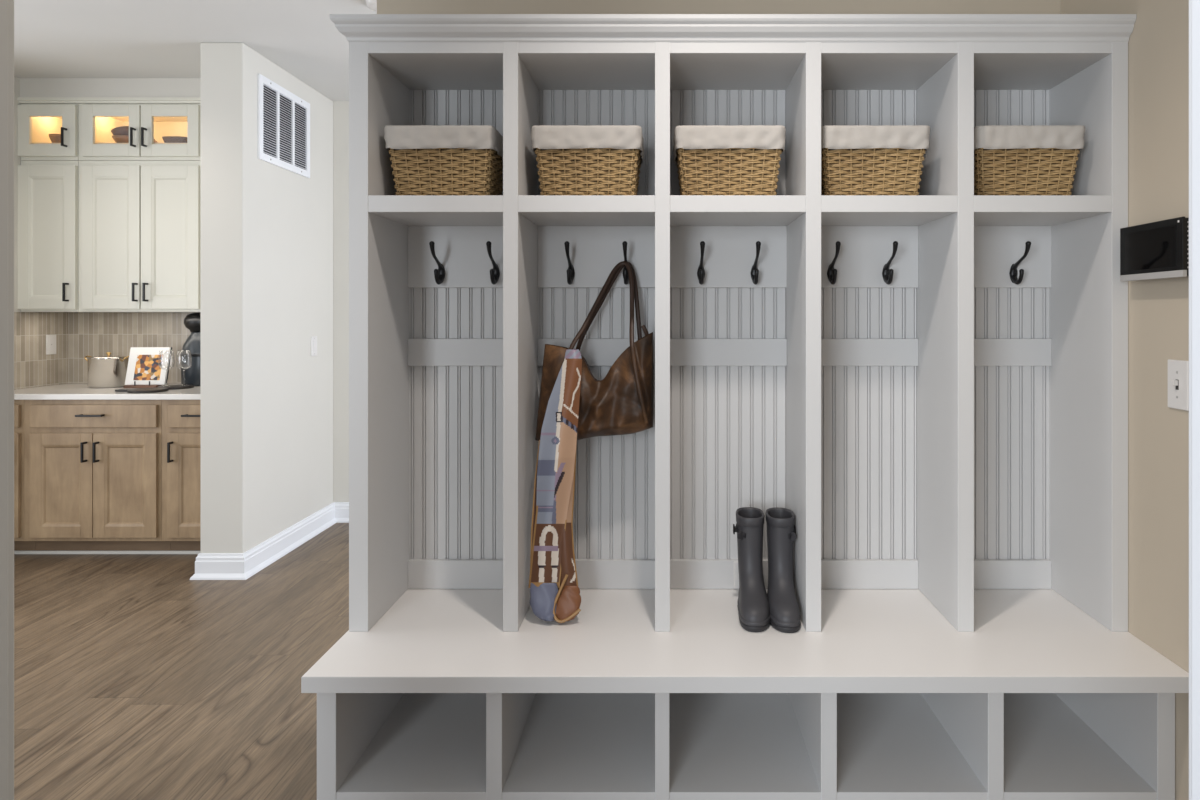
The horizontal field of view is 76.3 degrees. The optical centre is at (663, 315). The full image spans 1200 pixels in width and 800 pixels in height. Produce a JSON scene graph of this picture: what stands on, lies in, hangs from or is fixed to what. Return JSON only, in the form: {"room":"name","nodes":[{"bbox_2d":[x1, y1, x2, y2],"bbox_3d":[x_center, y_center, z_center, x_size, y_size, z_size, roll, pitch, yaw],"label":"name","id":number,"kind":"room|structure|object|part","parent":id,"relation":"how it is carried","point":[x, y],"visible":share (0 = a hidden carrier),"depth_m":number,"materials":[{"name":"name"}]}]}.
{"room":"mudroom","nodes":[
{"label":"mudroom","id":0,"kind":"room"},
{"bbox_2d":[14,76,21,311],"bbox_3d":[-3.760,-0.030,4.160,0.120,2.670,1.120,0,0,0],"label":"wall","id":1,"kind":"structure","parent":0,"point":[17,159],"depth_m":4.34,"materials":[{"name":"white paint"}]},
{"bbox_2d":[14,312,68,388],"bbox_3d":[-3.696,0.198,4.331,0.008,0.440,0.762,0,0,0],"label":"backsplash","id":2,"kind":"structure","parent":1,"relation":"attached to","point":[33,367],"depth_m":4.49,"materials":[{"name":"beige tile"}]},
{"bbox_2d":[18,161,77,311],"bbox_3d":[-3.535,-0.459,4.515,0.332,0.869,0.405,0,0,0],"label":"upper cabinet","id":3,"kind":"object","parent":1,"relation":"attached to","point":[47,190],"visible":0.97,"depth_m":4.35,"materials":[{"name":"beige paint"}]},
{"bbox_3d":[-3.410,-0.136,4.331,0.010,0.106,0.037,0,0,0],"label":"handle","id":4,"kind":"part","parent":3,"relation":"part of","materials":[{"name":"black metal"}]},
{"bbox_2d":[18,104,78,160],"bbox_3d":[-3.535,-1.058,4.515,0.332,0.326,0.405,0,0,0],"label":"upper cabinet","id":5,"kind":"object","parent":1,"relation":"attached to","point":[36,122],"visible":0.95,"depth_m":4.35,"materials":[{"name":"beige paint"}]},
{"bbox_2d":[49,134,60,142],"bbox_3d":[-3.561,-1.032,4.485,0.110,0.062,0.110,0,0,0],"label":"bowl","id":6,"kind":"object","parent":5,"relation":"on","point":[55,138],"visible":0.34,"depth_m":4.44,"materials":[{"name":"brown wood"}]},
{"bbox_3d":[-3.419,-1.019,4.331,0.010,0.106,0.037,0,0,0],"label":"handle","id":7,"kind":"part","parent":5,"relation":"part of","materials":[{"name":"black metal"}]},
{"bbox_2d":[46,334,55,354],"bbox_3d":[-3.688,0.172,4.575,0.008,0.119,0.074,0,0,0],"label":"wall outlet","id":8,"kind":"object","parent":1,"relation":"attached to","point":[50,339],"visible":1,"depth_m":4.57,"materials":[{"name":"white plastic"}]},
{"bbox_2d":[14,523,348,799],"bbox_3d":[-0.900,1.335,1.900,8.200,0.060,7.000,0,0,0],"label":"floor","id":9,"kind":"structure","parent":0,"point":[136,678],"depth_m":2.77,"materials":[{"name":"brown wood"}]},
{"bbox_2d":[14,400,35,550],"bbox_3d":[-3.576,0.877,4.380,0.245,0.856,0.675,0,0,0],"label":"base cabinet","id":10,"kind":"object","parent":9,"relation":"on","point":[20,544],"visible":0.14,"depth_m":4.09,"materials":[{"name":"brown wood"}]},
{"bbox_3d":[-3.577,0.539,4.090,0.220,0.122,0.020,0,0,0],"label":"drawer","id":11,"kind":"part","parent":10,"relation":"part of","materials":[{"name":"beige wood"}]},
{"bbox_3d":[-3.577,0.911,4.090,0.220,0.562,0.020,0,0,0],"label":"door","id":12,"kind":"part","parent":10,"relation":"part of","materials":[{"name":"beige wood"}]},
{"bbox_3d":[-3.576,0.832,4.109,0.245,0.764,0.019,0,0,0],"label":"frame","id":13,"kind":"part","parent":10,"relation":"part of","materials":[{"name":"beige wood"}]},
{"bbox_2d":[24,400,170,550],"bbox_3d":[-3.082,0.877,4.380,0.741,0.856,0.675,0,0,0],"label":"base cabinet","id":14,"kind":"object","parent":9,"relation":"on","point":[93,468],"visible":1,"depth_m":4.08,"materials":[{"name":"brown wood"}]},
{"bbox_3d":[-3.239,0.911,4.090,0.338,0.562,0.020,0,0,0],"label":"door","id":15,"kind":"part","parent":14,"relation":"part of","materials":[{"name":"beige wood"}]},
{"bbox_3d":[-3.100,0.727,4.061,0.010,0.107,0.037,0,0,0],"label":"handle","id":16,"kind":"part","parent":14,"relation":"part of","materials":[{"name":"black metal"}]},
{"bbox_3d":[-3.065,0.532,4.061,0.140,0.010,0.037,0,0,0],"label":"handle","id":17,"kind":"part","parent":14,"relation":"part of","materials":[{"name":"black metal"}]},
{"bbox_3d":[-3.067,0.539,4.090,0.680,0.122,0.020,0,0,0],"label":"drawer","id":18,"kind":"part","parent":14,"relation":"part of","materials":[{"name":"beige wood"}]},
{"bbox_3d":[-3.036,0.727,4.061,0.010,0.107,0.037,0,0,0],"label":"handle","id":19,"kind":"part","parent":14,"relation":"part of","materials":[{"name":"black metal"}]},
{"bbox_2d":[14,383,200,399],"bbox_3d":[-3.008,0.433,4.394,1.382,0.031,0.651,0,0,0],"label":"countertop","id":20,"kind":"structure","parent":14,"relation":"on","point":[69,391],"depth_m":4.10,"materials":[{"name":"white stone"}]},
{"bbox_2d":[84,352,128,387],"bbox_3d":[-3.288,0.316,4.500,0.223,0.204,0.206,0,0,-41],"label":"stock pot","id":21,"kind":"object","parent":20,"relation":"on","point":[108,371],"visible":0.87,"depth_m":4.42,"materials":[{"name":"silver metal"}]},
{"bbox_3d":[-3.288,0.241,4.500,0.204,0.009,0.204,0,0,0],"label":"lid","id":22,"kind":"part","parent":21,"relation":"part of","materials":[{"name":"silver metal"}]},
{"bbox_2d":[115,388,167,392],"bbox_3d":[-2.888,0.411,4.200,0.264,0.014,0.190,0,0,0],"label":"round board","id":23,"kind":"object","parent":20,"relation":"on","point":[138,390],"visible":1,"depth_m":4.18,"materials":[{"name":"grey wood"}]},
{"bbox_2d":[123,381,161,387],"bbox_3d":[-3.033,0.333,4.439,0.189,0.170,0.088,0,0,0],"label":"cookbook stand","id":24,"kind":"object","parent":20,"relation":"on","point":[134,385],"visible":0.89,"depth_m":4.39,"materials":[{"name":"brown wood"}]},
{"bbox_2d":[125,347,171,384],"bbox_3d":[-3.019,0.293,4.452,0.227,0.218,0.072,0,0,-3],"label":"cookbook","id":25,"kind":"object","parent":24,"relation":"on","point":[145,364],"visible":1,"depth_m":4.44,"materials":[{"name":"white paper"}]},
{"bbox_2d":[133,355,162,379],"bbox_3d":[-3.013,0.301,4.441,0.147,0.146,0.038,0,0,-3],"label":"food photo","id":26,"kind":"object","parent":25,"relation":"attached to","point":[145,367],"depth_m":4.44},
{"bbox_2d":[157,385,193,389],"bbox_3d":[-2.829,0.411,4.405,0.180,0.013,0.180,0,0,0],"label":"serving tray","id":27,"kind":"object","parent":20,"relation":"on","point":[169,387],"visible":0.85,"depth_m":4.37,"materials":[{"name":"metal"}]},
{"bbox_2d":[181,313,200,385],"bbox_3d":[-2.802,0.199,4.604,0.215,0.438,0.215,0,0,0],"label":"stand mixer","id":28,"kind":"object","parent":20,"relation":"on","point":[190,366],"visible":0.48,"depth_m":4.51,"materials":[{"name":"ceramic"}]},
{"bbox_2d":[14,551,200,553],"bbox_3d":[-3.008,1.296,4.166,1.382,0.018,0.017,0,0,0],"label":"baseboard","id":29,"kind":"structure","parent":14,"relation":"attached to","point":[15,552],"depth_m":4.16,"materials":[{"name":"white paint"}]},
{"bbox_3d":[-2.897,0.911,4.090,0.339,0.562,0.020,0,0,0],"label":"door","id":30,"kind":"part","parent":14,"relation":"part of","materials":[{"name":"beige wood"}]},
{"bbox_2d":[162,400,200,550],"bbox_3d":[-2.514,0.877,4.380,0.393,0.856,0.675,0,0,0],"label":"base cabinet","id":31,"kind":"object","parent":9,"relation":"on","point":[181,419],"visible":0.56,"depth_m":4.09,"materials":[{"name":"brown wood"}]},
{"bbox_3d":[-2.639,0.727,4.061,0.010,0.107,0.037,0,0,0],"label":"handle","id":32,"kind":"part","parent":31,"relation":"part of","materials":[{"name":"black metal"}]},
{"bbox_3d":[-2.508,0.539,4.090,0.321,0.122,0.020,0,0,0],"label":"drawer","id":33,"kind":"part","parent":31,"relation":"part of","materials":[{"name":"beige wood"}]},
{"bbox_3d":[-2.508,0.911,4.090,0.321,0.562,0.020,0,0,0],"label":"door","id":34,"kind":"part","parent":31,"relation":"part of","materials":[{"name":"beige wood"}]},
{"bbox_3d":[-2.502,0.532,4.061,0.140,0.010,0.037,0,0,0],"label":"handle","id":35,"kind":"part","parent":31,"relation":"part of","materials":[{"name":"black metal"}]},
{"bbox_2d":[190,502,348,579],"bbox_3d":[-1.273,1.244,4.294,2.146,0.122,1.072,0,0,0],"label":"baseboard","id":36,"kind":"structure","parent":9,"relation":"on","point":[208,566],"depth_m":3.99,"materials":[{"name":"white paint"}]},
{"bbox_2d":[301,589,1188,799],"bbox_3d":[0.198,1.077,2.087,2.099,0.457,0.603,0,0,0],"label":"storage bench","id":37,"kind":"object","parent":9,"relation":"on","point":[889,700],"visible":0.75,"depth_m":1.96,"materials":[{"name":"paint"}]},
{"bbox_3d":[-0.822,1.095,2.118,0.048,0.420,0.536,0,0,0],"label":"panel","id":38,"kind":"part","parent":37,"relation":"part of","materials":[{"name":"paint"}]},
{"bbox_2d":[528,349,581,622],"bbox_3d":[-0.303,0.471,2.135,0.149,0.750,0.116,0,0,0],"label":"scarf","id":39,"kind":"object","parent":37,"relation":"on","point":[553,581],"visible":1,"depth_m":2.12,"materials":[{"name":"fabric"}]},
{"bbox_2d":[330,14,1136,631],"bbox_3d":[0.182,0.026,2.196,2.128,1.644,0.384,0,0,0],"label":"locker","id":40,"kind":"object","parent":37,"relation":"on","point":[946,430],"visible":0.94,"depth_m":2.31,"materials":[{"name":"paint"}]},
{"bbox_3d":[-0.820,0.052,2.213,0.052,1.590,0.346,0,0,0],"label":"panel","id":41,"kind":"part","parent":40,"relation":"part of","materials":[{"name":"paint"}]},
{"bbox_2d":[368,195,502,225],"bbox_3d":[-0.613,-0.302,2.213,0.362,0.045,0.344,0,0,0],"label":"shelf","id":42,"kind":"object","parent":40,"relation":"attached to","point":[391,210],"depth_m":2.04,"materials":[{"name":"paint"}]},
{"bbox_2d":[429,241,445,284],"bbox_3d":[-0.690,-0.160,2.306,0.025,0.127,0.109,0,0,0],"label":"coat hook","id":43,"kind":"object","parent":40,"relation":"attached to","point":[439,274],"visible":1,"depth_m":2.31,"materials":[{"name":"black metal"}]},
{"bbox_3d":[-0.690,-0.132,2.352,0.025,0.060,0.010,0,0,0],"label":"mounting plate","id":44,"kind":"part","parent":43,"relation":"part of","materials":[{"name":"black metal"}]},
{"bbox_2d":[384,125,502,194],"bbox_3d":[-0.622,-0.427,2.215,0.314,0.198,0.258,0,0,0],"label":"wicker basket","id":45,"kind":"object","parent":40,"relation":"on","point":[426,159],"visible":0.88,"depth_m":2.11,"materials":[{"name":"wicker"}]},
{"bbox_3d":[-0.613,0.113,2.365,0.362,0.085,0.017,0,0,0],"label":"rail","id":46,"kind":"part","parent":40,"relation":"part of","materials":[{"name":"paint"}]},
{"bbox_3d":[-0.613,0.803,2.365,0.362,0.088,0.017,0,0,0],"label":"rail","id":47,"kind":"part","parent":40,"relation":"part of","materials":[{"name":"paint"}]},
{"bbox_2d":[486,241,499,284],"bbox_3d":[-0.521,-0.160,2.306,0.025,0.127,0.109,0,0,0],"label":"coat hook","id":48,"kind":"object","parent":40,"relation":"attached to","point":[495,272],"visible":1,"depth_m":2.31,"materials":[{"name":"black metal"}]},
{"bbox_3d":[-0.521,-0.132,2.352,0.025,0.060,0.010,0,0,0],"label":"mounting plate","id":49,"kind":"part","parent":48,"relation":"part of","materials":[{"name":"black metal"}]},
{"bbox_2d":[564,241,574,284],"bbox_3d":[-0.288,-0.160,2.306,0.025,0.127,0.109,0,0,0],"label":"coat hook","id":50,"kind":"object","parent":40,"relation":"attached to","point":[570,271],"visible":1,"depth_m":2.30,"materials":[{"name":"black metal"}]},
{"bbox_3d":[-0.288,-0.132,2.352,0.025,0.060,0.010,0,0,0],"label":"mounting plate","id":51,"kind":"part","parent":50,"relation":"part of","materials":[{"name":"black metal"}]},
{"bbox_2d":[518,195,654,225],"bbox_3d":[-0.208,-0.302,2.213,0.368,0.045,0.344,0,0,0],"label":"shelf","id":52,"kind":"object","parent":40,"relation":"attached to","point":[534,210],"depth_m":2.04,"materials":[{"name":"paint"}]},
{"bbox_2d":[531,125,643,194],"bbox_3d":[-0.215,-0.427,2.215,0.314,0.198,0.258,0,0,0],"label":"wicker basket","id":53,"kind":"object","parent":40,"relation":"on","point":[572,159],"visible":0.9,"depth_m":2.11,"materials":[{"name":"wicker"}]},
{"bbox_3d":[-0.208,0.113,2.365,0.368,0.085,0.017,0,0,0],"label":"rail","id":54,"kind":"part","parent":40,"relation":"part of","materials":[{"name":"paint"}]},
{"bbox_3d":[-0.208,0.803,2.365,0.368,0.088,0.017,0,0,0],"label":"rail","id":55,"kind":"part","parent":40,"relation":"part of","materials":[{"name":"paint"}]},
{"bbox_2d":[622,241,628,284],"bbox_3d":[-0.116,-0.160,2.306,0.025,0.127,0.109,0,0,0],"label":"coat hook","id":56,"kind":"object","parent":40,"relation":"attached to","point":[625,272],"visible":0.88,"depth_m":2.30,"materials":[{"name":"black metal"}]},
{"bbox_2d":[535,261,652,440],"bbox_3d":[-0.207,0.105,2.252,0.348,0.541,0.154,0,0,0],"label":"leather handbag","id":57,"kind":"object","parent":56,"relation":"hanging from","point":[620,403],"visible":0.84,"depth_m":2.21,"materials":[{"name":"brown leather"}]},
{"bbox_2d":[697,241,704,284],"bbox_3d":[0.115,-0.160,2.306,0.025,0.127,0.109,0,0,0],"label":"coat hook","id":58,"kind":"object","parent":40,"relation":"attached to","point":[700,272],"visible":1,"depth_m":2.30,"materials":[{"name":"black metal"}]},
{"bbox_3d":[0.199,0.803,2.365,0.365,0.088,0.017,0,0,0],"label":"rail","id":59,"kind":"part","parent":40,"relation":"part of","materials":[{"name":"paint"}]},
{"bbox_3d":[0.199,0.113,2.365,0.365,0.085,0.017,0,0,0],"label":"rail","id":60,"kind":"part","parent":40,"relation":"part of","materials":[{"name":"paint"}]},
{"bbox_2d":[673,125,785,194],"bbox_3d":[0.183,-0.427,2.215,0.314,0.198,0.258,0,0,0],"label":"wicker basket","id":61,"kind":"object","parent":40,"relation":"on","point":[711,159],"visible":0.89,"depth_m":2.11,"materials":[{"name":"wicker"}]},
{"bbox_3d":[0.182,-0.765,2.196,2.128,0.061,0.384,0,0,0],"label":"crown molding","id":62,"kind":"part","parent":40,"relation":"part of","materials":[{"name":"paint"}]},
{"bbox_2d":[734,561,738,587],"bbox_3d":[0.253,0.801,2.353,0.074,0.083,0.008,0,0,0],"label":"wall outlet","id":63,"kind":"object","parent":40,"relation":"attached to","point":[736,571],"visible":0.33,"depth_m":2.35,"materials":[{"name":"white plastic"}]},
{"bbox_2d":[670,195,805,225],"bbox_3d":[0.199,-0.302,2.213,0.365,0.045,0.344,0,0,0],"label":"shelf","id":64,"kind":"object","parent":40,"relation":"attached to","point":[685,210],"depth_m":2.04,"materials":[{"name":"paint"}]},
{"bbox_3d":[0.201,-0.743,2.213,2.089,0.074,0.345,0,0,0],"label":"panel","id":65,"kind":"part","parent":40,"relation":"part of","materials":[{"name":"paint"}]},
{"bbox_2d":[750,241,760,284],"bbox_3d":[0.281,-0.160,2.306,0.025,0.127,0.109,0,0,0],"label":"coat hook","id":66,"kind":"object","parent":40,"relation":"attached to","point":[754,273],"visible":1,"depth_m":2.30,"materials":[{"name":"black metal"}]},
{"bbox_2d":[827,241,840,284],"bbox_3d":[0.518,-0.160,2.306,0.025,0.127,0.109,0,0,0],"label":"coat hook","id":67,"kind":"object","parent":40,"relation":"attached to","point":[831,272],"visible":1,"depth_m":2.31,"materials":[{"name":"black metal"}]},
{"bbox_3d":[0.518,-0.132,2.352,0.025,0.060,0.010,0,0,0],"label":"mounting plate","id":68,"kind":"part","parent":67,"relation":"part of","materials":[{"name":"black metal"}]},
{"bbox_3d":[0.606,0.113,2.365,0.367,0.085,0.017,0,0,0],"label":"rail","id":69,"kind":"part","parent":40,"relation":"part of","materials":[{"name":"paint"}]},
{"bbox_3d":[0.606,0.803,2.365,0.367,0.088,0.017,0,0,0],"label":"rail","id":70,"kind":"part","parent":40,"relation":"part of","materials":[{"name":"paint"}]},
{"bbox_2d":[821,125,929,194],"bbox_3d":[0.584,-0.427,2.215,0.314,0.198,0.258,0,0,0],"label":"wicker basket","id":71,"kind":"object","parent":40,"relation":"on","point":[857,159],"visible":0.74,"depth_m":2.11,"materials":[{"name":"wicker"}]},
{"bbox_2d":[821,195,957,225],"bbox_3d":[0.606,-0.302,2.213,0.367,0.045,0.344,0,0,0],"label":"shelf","id":72,"kind":"object","parent":40,"relation":"attached to","point":[836,210],"depth_m":2.04,"materials":[{"name":"paint"}]},
{"bbox_2d":[882,241,897,284],"bbox_3d":[0.689,-0.160,2.306,0.025,0.127,0.109,0,0,0],"label":"coat hook","id":73,"kind":"object","parent":40,"relation":"attached to","point":[887,274],"visible":1,"depth_m":2.31,"materials":[{"name":"black metal"}]},
{"bbox_3d":[0.689,-0.132,2.352,0.025,0.060,0.010,0,0,0],"label":"mounting plate","id":74,"kind":"part","parent":73,"relation":"part of","materials":[{"name":"black metal"}]},
{"bbox_3d":[1.017,0.113,2.365,0.370,0.085,0.017,0,0,0],"label":"rail","id":75,"kind":"part","parent":40,"relation":"part of","materials":[{"name":"paint"}]},
{"bbox_3d":[1.017,0.803,2.365,0.370,0.088,0.017,0,0,0],"label":"rail","id":76,"kind":"part","parent":40,"relation":"part of","materials":[{"name":"paint"}]},
{"bbox_2d":[1009,241,1030,284],"bbox_3d":[1.083,-0.160,2.306,0.025,0.127,0.109,0,0,0],"label":"coat hook","id":77,"kind":"object","parent":40,"relation":"attached to","point":[1013,273],"visible":1,"depth_m":2.31,"materials":[{"name":"black metal"}]},
{"bbox_3d":[1.083,-0.132,2.352,0.025,0.060,0.010,0,0,0],"label":"mounting plate","id":78,"kind":"part","parent":77,"relation":"part of","materials":[{"name":"black metal"}]},
{"bbox_2d":[974,125,1084,194],"bbox_3d":[1.013,-0.427,2.215,0.314,0.198,0.258,0,0,0],"label":"wicker basket","id":79,"kind":"object","parent":40,"relation":"on","point":[1013,159],"visible":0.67,"depth_m":2.11,"materials":[{"name":"wicker"}]},
{"bbox_2d":[974,195,1111,225],"bbox_3d":[1.017,-0.302,2.213,0.370,0.045,0.344,0,0,0],"label":"shelf","id":80,"kind":"object","parent":40,"relation":"attached to","point":[989,210],"depth_m":2.04,"materials":[{"name":"paint"}]},
{"bbox_3d":[1.224,0.052,2.213,0.044,1.590,0.346,0,0,0],"label":"panel","id":81,"kind":"part","parent":40,"relation":"part of","materials":[{"name":"paint"}]},
{"bbox_3d":[0.198,0.867,2.088,2.099,0.038,0.600,0,0,0],"label":"seat","id":82,"kind":"part","parent":37,"relation":"part of","materials":[{"name":"paint"}]},
{"bbox_2d":[336,693,1156,799],"bbox_3d":[0.201,1.174,2.118,2.073,0.026,0.532,0,0,0],"label":"shelf","id":83,"kind":"object","parent":37,"relation":"attached to","point":[427,746],"depth_m":2.02,"materials":[{"name":"paint"}]},
{"bbox_2d":[733,507,769,631],"bbox_3d":[0.249,0.711,2.159,0.100,0.274,0.257,0,0,2],"label":"rubber boot","id":84,"kind":"object","parent":37,"relation":"on","point":[753,602],"visible":0.98,"depth_m":2.16,"materials":[{"name":"black rubber"}]},
{"bbox_2d":[766,508,800,632],"bbox_3d":[0.333,0.711,2.154,0.093,0.274,0.257,0,0,1],"label":"rubber boot","id":85,"kind":"object","parent":37,"relation":"on","point":[785,617],"visible":0.96,"depth_m":2.15,"materials":[{"name":"black rubber"}]},
{"bbox_3d":[1.223,1.095,2.118,0.044,0.420,0.536,0,0,0],"label":"panel","id":86,"kind":"part","parent":37,"relation":"part of","materials":[{"name":"paint"}]},
{"bbox_2d":[14,0,376,100],"bbox_3d":[-0.900,-1.405,2.600,8.200,0.080,5.600,0,0,0],"label":"ceiling","id":87,"kind":"structure","parent":0,"point":[53,38],"depth_m":3.71,"materials":[{"name":"paint"}]},
{"bbox_2d":[366,0,376,11],"bbox_3d":[-1.225,-1.347,3.300,0.132,0.037,0.132,0,0,0],"label":"smoke detector","id":88,"kind":"object","parent":87,"relation":"attached to","point":[372,4],"visible":0.3,"depth_m":3.26,"materials":[{"name":"white plastic"}]},
{"bbox_2d":[201,43,332,552],"bbox_3d":[-2.207,-0.030,4.310,0.214,2.670,1.040,0,0,0],"label":"wall partition","id":89,"kind":"structure","parent":0,"point":[267,228],"depth_m":3.93,"materials":[{"name":"white paint"}]},
{"bbox_2d":[258,73,309,177],"bbox_3d":[-2.093,-1.033,4.206,0.014,0.440,0.562,0,0,0],"label":"air vent","id":90,"kind":"object","parent":89,"relation":"in","point":[283,116],"visible":1,"depth_m":4.18,"materials":[{"name":"white metal"}]},
{"bbox_3d":[-2.099,-1.033,4.206,0.002,0.364,0.486,0,0,0],"label":"duct shadow panel","id":91,"kind":"part","parent":90,"relation":"part of","materials":[{"name":"white metal"}]},
{"bbox_2d":[311,336,316,355],"bbox_3d":[-2.095,0.180,4.555,0.009,0.119,0.074,0,0,0],"label":"light switch","id":92,"kind":"object","parent":89,"relation":"attached to","point":[313,338],"visible":1,"depth_m":4.54,"materials":[{"name":"white plastic"}]},
{"bbox_2d":[333,101,348,501],"bbox_3d":[0.443,-0.030,4.890,5.514,2.670,0.120,0,0,0],"label":"wall","id":93,"kind":"structure","parent":0,"point":[340,108],"depth_m":4.83,"materials":[{"name":"white paint"}]},
{"bbox_2d":[377,0,1060,13],"bbox_3d":[0.172,-0.030,2.455,2.150,2.670,0.130,0,0,0],"label":"wall","id":94,"kind":"structure","parent":0,"point":[383,6],"depth_m":2.39,"materials":[{"name":"beige paint"}]},
{"bbox_2d":[1061,0,1188,799],"bbox_3d":[1.307,-0.030,1.485,0.120,2.670,2.070,0,0,0],"label":"wall","id":95,"kind":"structure","parent":0,"point":[1158,43],"depth_m":1.92,"materials":[{"name":"beige paint"}]},
{"bbox_2d":[1120,216,1188,280],"bbox_3d":[1.225,-0.161,1.883,0.045,0.140,0.244,0,0,0],"label":"tablet","id":96,"kind":"object","parent":95,"relation":"attached to","point":[1159,249],"visible":0.78,"depth_m":1.86,"materials":[{"name":"black glass"}]},
{"bbox_2d":[1187,221,1188,267],"bbox_3d":[1.227,-0.166,1.763,0.024,0.109,0.004,0,0,0],"label":"grille","id":97,"kind":"object","parent":96,"relation":"attached to","point":[1187,221],"depth_m":1.76,"materials":[{"name":"silver metal"}]},
{"bbox_2d":[1168,359,1188,410],"bbox_3d":[1.238,0.166,1.838,0.018,0.119,0.074,0,0,0],"label":"light switch","id":98,"kind":"object","parent":95,"relation":"attached to","point":[1178,370],"visible":0.95,"depth_m":1.83,"materials":[{"name":"white plastic"}]},
{"bbox_3d":[-0.781,-0.030,0.575,0.398,2.670,0.150,0,0,0],"label":"wall","id":99,"kind":"structure","parent":0,"visible":0},
{"bbox_2d":[0,0,13,799],"bbox_3d":[-0.602,0.225,0.575,0.085,2.160,0.182,0,0,0],"label":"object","id":100,"kind":"structure","parent":99,"relation":"in","point":[6,6],"depth_m":0.65,"materials":[{"name":"beige paint"}]},
{"bbox_3d":[-0.605,0.225,0.575,0.079,2.160,0.182,0,0,0],"label":"casing","id":101,"kind":"part","parent":100,"relation":"part of","materials":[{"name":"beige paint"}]},
{"bbox_3d":[0.920,-0.030,0.575,0.895,2.670,0.150,0,0,0],"label":"wall","id":102,"kind":"structure","parent":0,"visible":0},
{"bbox_2d":[1189,0,1199,799],"bbox_3d":[0.493,0.225,0.575,0.085,2.160,0.182,0,0,0],"label":"door","id":103,"kind":"structure","parent":102,"relation":"in","point":[1194,5],"depth_m":0.65,"materials":[{"name":"white paint"}]},
{"bbox_3d":[0.496,0.225,0.575,0.079,2.160,0.182,0,0,0],"label":"casing","id":104,"kind":"part","parent":103,"relation":"part of","materials":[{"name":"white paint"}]},
{"bbox_3d":[-3.067,-0.030,4.780,1.506,2.670,0.120,0,0,0],"label":"wall","id":105,"kind":"structure","parent":0,"visible":0},
{"bbox_2d":[20,78,200,96],"bbox_3d":[-3.007,-1.309,4.543,1.386,0.112,0.355,0,0,0],"label":"trim","id":106,"kind":"structure","parent":105,"relation":"attached to","point":[29,87],"depth_m":4.37,"materials":[{"name":"white paint"}]},
{"bbox_2d":[69,312,200,382],"bbox_3d":[-3.009,0.198,4.716,1.383,0.440,0.008,0,0,0],"label":"backsplash","id":107,"kind":"structure","parent":105,"relation":"attached to","point":[93,334],"depth_m":4.71,"materials":[{"name":"beige tile"}]},
{"bbox_2d":[78,161,200,311],"bbox_3d":[-2.842,-0.459,4.515,1.049,0.869,0.405,0,0,0],"label":"upper cabinet","id":108,"kind":"object","parent":105,"relation":"attached to","point":[139,222],"visible":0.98,"depth_m":4.35,"materials":[{"name":"beige paint"}]},
{"bbox_3d":[-3.169,-0.451,4.360,0.332,0.822,0.020,0,0,0],"label":"door","id":109,"kind":"part","parent":108,"relation":"part of","materials":[{"name":"beige paint"}]},
{"bbox_3d":[-3.016,-0.136,4.331,0.010,0.106,0.037,0,0,0],"label":"handle","id":110,"kind":"part","parent":108,"relation":"part of","materials":[{"name":"black metal"}]},
{"bbox_3d":[-2.956,-0.136,4.331,0.010,0.106,0.037,0,0,0],"label":"handle","id":111,"kind":"part","parent":108,"relation":"part of","materials":[{"name":"black metal"}]},
{"bbox_3d":[-2.831,-0.451,4.360,0.330,0.822,0.020,0,0,0],"label":"door","id":112,"kind":"part","parent":108,"relation":"part of","materials":[{"name":"beige paint"}]},
{"bbox_2d":[78,104,200,160],"bbox_3d":[-2.842,-1.058,4.515,1.049,0.326,0.405,0,0,0],"label":"upper cabinet","id":113,"kind":"object","parent":105,"relation":"attached to","point":[146,123],"visible":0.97,"depth_m":4.35,"materials":[{"name":"beige paint"}]},
{"bbox_2d":[18,97,200,103],"bbox_3d":[-3.014,-1.237,4.360,1.395,0.030,0.020,0,0,0],"label":"trim","id":114,"kind":"structure","parent":113,"relation":"attached to","point":[23,100],"depth_m":4.35,"materials":[{"name":"beige paint"}]},
{"bbox_3d":[-3.169,-1.062,4.360,0.332,0.292,0.020,0,0,0],"label":"door","id":115,"kind":"part","parent":113,"relation":"part of","materials":[{"name":"beige paint"}]},
{"bbox_2d":[112,135,128,142],"bbox_3d":[-3.169,-1.026,4.485,0.144,0.050,0.144,0,0,0],"label":"bowl","id":116,"kind":"object","parent":113,"relation":"on","point":[117,138],"visible":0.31,"depth_m":4.43,"materials":[{"name":"brown wood"}]},
{"bbox_2d":[111,126,128,135],"bbox_3d":[-3.185,-1.080,4.485,0.126,0.071,0.132,0,0,0],"label":"bowl","id":117,"kind":"object","parent":116,"relation":"on","point":[123,130],"visible":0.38,"depth_m":4.43,"materials":[{"name":"brown wood"}]},
{"bbox_3d":[-3.027,-1.019,4.331,0.010,0.106,0.037,0,0,0],"label":"handle","id":118,"kind":"part","parent":113,"relation":"part of","materials":[{"name":"black metal"}]},
{"bbox_2d":[95,143,186,143],"bbox_3d":[-2.842,-0.993,4.548,1.013,0.016,0.315,0,0,0],"label":"shelf","id":119,"kind":"object","parent":113,"relation":"attached to","point":[95,143],"depth_m":4.39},
{"bbox_3d":[-2.964,-1.019,4.331,0.010,0.106,0.037,0,0,0],"label":"handle","id":120,"kind":"part","parent":113,"relation":"part of","materials":[{"name":"black metal"}]},
{"bbox_3d":[-2.831,-1.062,4.360,0.330,0.292,0.020,0,0,0],"label":"door","id":121,"kind":"part","parent":113,"relation":"part of","materials":[{"name":"beige paint"}]},
{"bbox_2d":[162,136,186,142],"bbox_3d":[-2.868,-1.025,4.485,0.160,0.048,0.100,0,0,0],"label":"dough bowl","id":122,"kind":"object","parent":113,"relation":"on","point":[167,139],"visible":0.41,"depth_m":4.44,"materials":[{"name":"brown wood"}]}
]}

